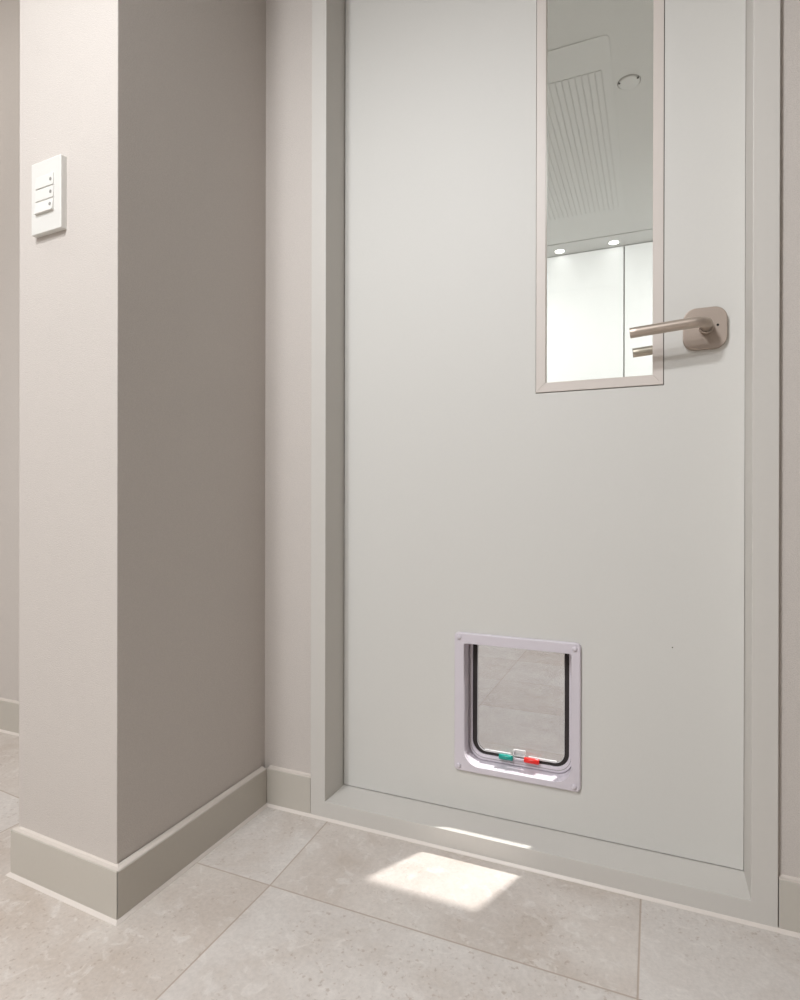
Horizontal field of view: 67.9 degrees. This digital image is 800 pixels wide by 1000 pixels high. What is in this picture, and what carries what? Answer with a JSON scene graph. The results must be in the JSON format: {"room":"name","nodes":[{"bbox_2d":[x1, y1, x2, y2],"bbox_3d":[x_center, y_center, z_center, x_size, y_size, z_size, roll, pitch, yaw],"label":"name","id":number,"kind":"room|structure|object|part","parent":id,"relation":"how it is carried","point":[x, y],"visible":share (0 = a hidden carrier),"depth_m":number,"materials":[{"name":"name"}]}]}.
{"room":"hallway","nodes":[
{"label":"hallway","id":0,"kind":"room"},
{"bbox_2d":[0,0,19,700],"bbox_3d":[-1.466,-0.479,1.934,2.180,2.300,0.116,0,0,23],"label":"wall","id":1,"kind":"structure","parent":0,"point":[9,9],"depth_m":1.73,"materials":[{"name":"paint"}]},
{"bbox_2d":[0,697,18,735],"bbox_3d":[-1.515,0.625,1.883,2.136,0.092,0.018,0,0,23],"label":"baseboard","id":2,"kind":"structure","parent":1,"relation":"attached to","point":[9,709],"depth_m":1.71,"materials":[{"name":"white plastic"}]},
{"bbox_2d":[19,0,265,863],"bbox_3d":[-0.478,-0.477,1.240,0.258,2.300,0.496,0,0,23],"label":"wall","id":3,"kind":"structure","parent":0,"point":[142,374],"depth_m":1.04,"materials":[{"name":"paint"}]},
{"bbox_2d":[32,154,66,237],"bbox_3d":[-0.609,-0.526,1.030,0.080,0.124,0.019,0,0,26],"label":"light switch","id":4,"kind":"object","parent":3,"relation":"attached to","point":[49,176],"visible":1,"depth_m":1.02,"materials":[{"name":"white plastic"}]},
{"bbox_2d":[5,826,117,925],"bbox_3d":[-0.574,0.631,1.010,0.289,0.084,0.018,0,0,26],"label":"baseboard","id":5,"kind":"structure","parent":3,"relation":"attached to","point":[86,882],"depth_m":1.00,"materials":[{"name":"white plastic"}]},
{"bbox_2d":[117,766,266,925],"bbox_3d":[-0.377,0.632,1.128,0.018,0.084,0.404,0,0,23],"label":"baseboard","id":6,"kind":"structure","parent":3,"relation":"attached to","point":[145,873],"depth_m":1.09,"materials":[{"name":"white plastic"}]},
{"bbox_2d":[0,645,799,999],"bbox_3d":[0.369,0.700,1.121,6.200,0.050,7.150,0,0,23],"label":"floor","id":7,"kind":"structure","parent":0,"point":[289,906],"depth_m":0.93,"materials":[{"name":"tile"}]},
{"bbox_2d":[265,0,799,877],"bbox_3d":[1.376,-0.472,0.696,4.020,2.300,0.158,0,0,23],"label":"wall","id":8,"kind":"structure","parent":0,"point":[288,298],"depth_m":1.29,"materials":[{"name":"paint"}]},
{"bbox_2d":[267,765,310,816],"bbox_3d":[-0.241,0.632,1.293,0.111,0.084,0.018,0,0,23],"label":"baseboard","id":9,"kind":"structure","parent":8,"relation":"attached to","point":[288,790],"depth_m":1.29,"materials":[{"name":"white plastic"}]},
{"bbox_2d":[309,0,779,932],"bbox_3d":[0.238,-0.374,1.180,0.856,2.097,0.187,0,0,23],"label":"trim","id":10,"kind":"structure","parent":8,"relation":"attached to","point":[748,896],"depth_m":1.05,"materials":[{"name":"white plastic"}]},
{"bbox_2d":[344,0,745,869],"bbox_3d":[0.244,-0.373,1.195,0.778,2.018,0.172,0,0,23],"label":"door","id":11,"kind":"structure","parent":8,"relation":"in","point":[484,494],"depth_m":1.17,"materials":[{"name":"grey wood"}]},
{"bbox_2d":[454,632,580,791],"bbox_3d":[0.236,0.412,1.195,0.250,0.282,0.061,0,0,23],"label":"flap","id":12,"kind":"object","parent":11,"relation":"attached to","point":[565,774],"visible":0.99,"depth_m":1.19,"materials":[{"name":"plastic"}]},
{"bbox_3d":[0.516,-0.296,1.141,0.132,0.025,0.057,0,0,23],"label":"handle","id":13,"kind":"part","parent":11,"relation":"part of","materials":[{"name":"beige metal"}]},
{"bbox_3d":[0.471,-0.296,1.035,0.132,0.025,0.057,0,0,23],"label":"handle","id":14,"kind":"part","parent":11,"relation":"part of","materials":[{"name":"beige metal"}]},
{"bbox_2d":[778,874,799,937],"bbox_3d":[1.891,0.637,0.381,2.818,0.084,0.018,0,0,23],"label":"baseboard","id":15,"kind":"structure","parent":8,"relation":"attached to","point":[788,886],"depth_m":0.93,"materials":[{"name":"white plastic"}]},
{"bbox_2d":[547,0,652,257],"bbox_3d":[0.373,-1.675,1.117,6.200,0.100,7.150,0,0,23],"label":"ceiling","id":16,"kind":"structure","parent":0,"point":[628,24],"depth_m":2.43,"materials":[{"name":"white paint"}]},
{"bbox_2d":[553,249,565,253],"bbox_3d":[1.045,-1.625,3.887,0.082,0.003,0.082,0,0,23],"label":"recessed light","id":17,"kind":"object","parent":16,"relation":"in","point":[557,251],"visible":1,"depth_m":3.89,"materials":[{"name":"white plastic"}]},
{"bbox_2d":[547,35,625,228],"bbox_3d":[0.732,-1.624,2.846,0.600,0.003,1.430,0,0,23],"label":"air conditioner","id":18,"kind":"object","parent":16,"relation":"attached to","point":[585,178],"visible":0.56,"depth_m":2.66,"materials":[{"name":"white plastic"}]},
{"bbox_2d":[607,240,620,244],"bbox_3d":[1.350,-1.625,3.751,0.082,0.003,0.082,0,0,23],"label":"recessed light","id":19,"kind":"object","parent":16,"relation":"in","point":[611,242],"visible":1,"depth_m":3.75,"materials":[{"name":"white plastic"}]},
{"bbox_2d":[617,74,640,89],"bbox_3d":[0.890,-1.622,2.310,0.087,0.006,0.087,0,0,23],"label":"smoke detector","id":20,"kind":"object","parent":16,"relation":"attached to","point":[630,81],"visible":1,"depth_m":2.30,"materials":[{"name":"white plastic"}]},
{"bbox_2d":[547,242,652,382],"bbox_3d":[1.660,-0.475,4.006,3.900,2.299,0.568,0,0,23],"label":"wall","id":21,"kind":"structure","parent":0,"point":[594,298],"depth_m":3.85,"materials":[{"name":"white paint"}]},
{"bbox_3d":[1.709,-0.503,3.688,0.592,2.236,0.022,0,0,23],"label":"door","id":22,"kind":"part","parent":21,"relation":"part of","materials":[{"name":"white"}]}
]}

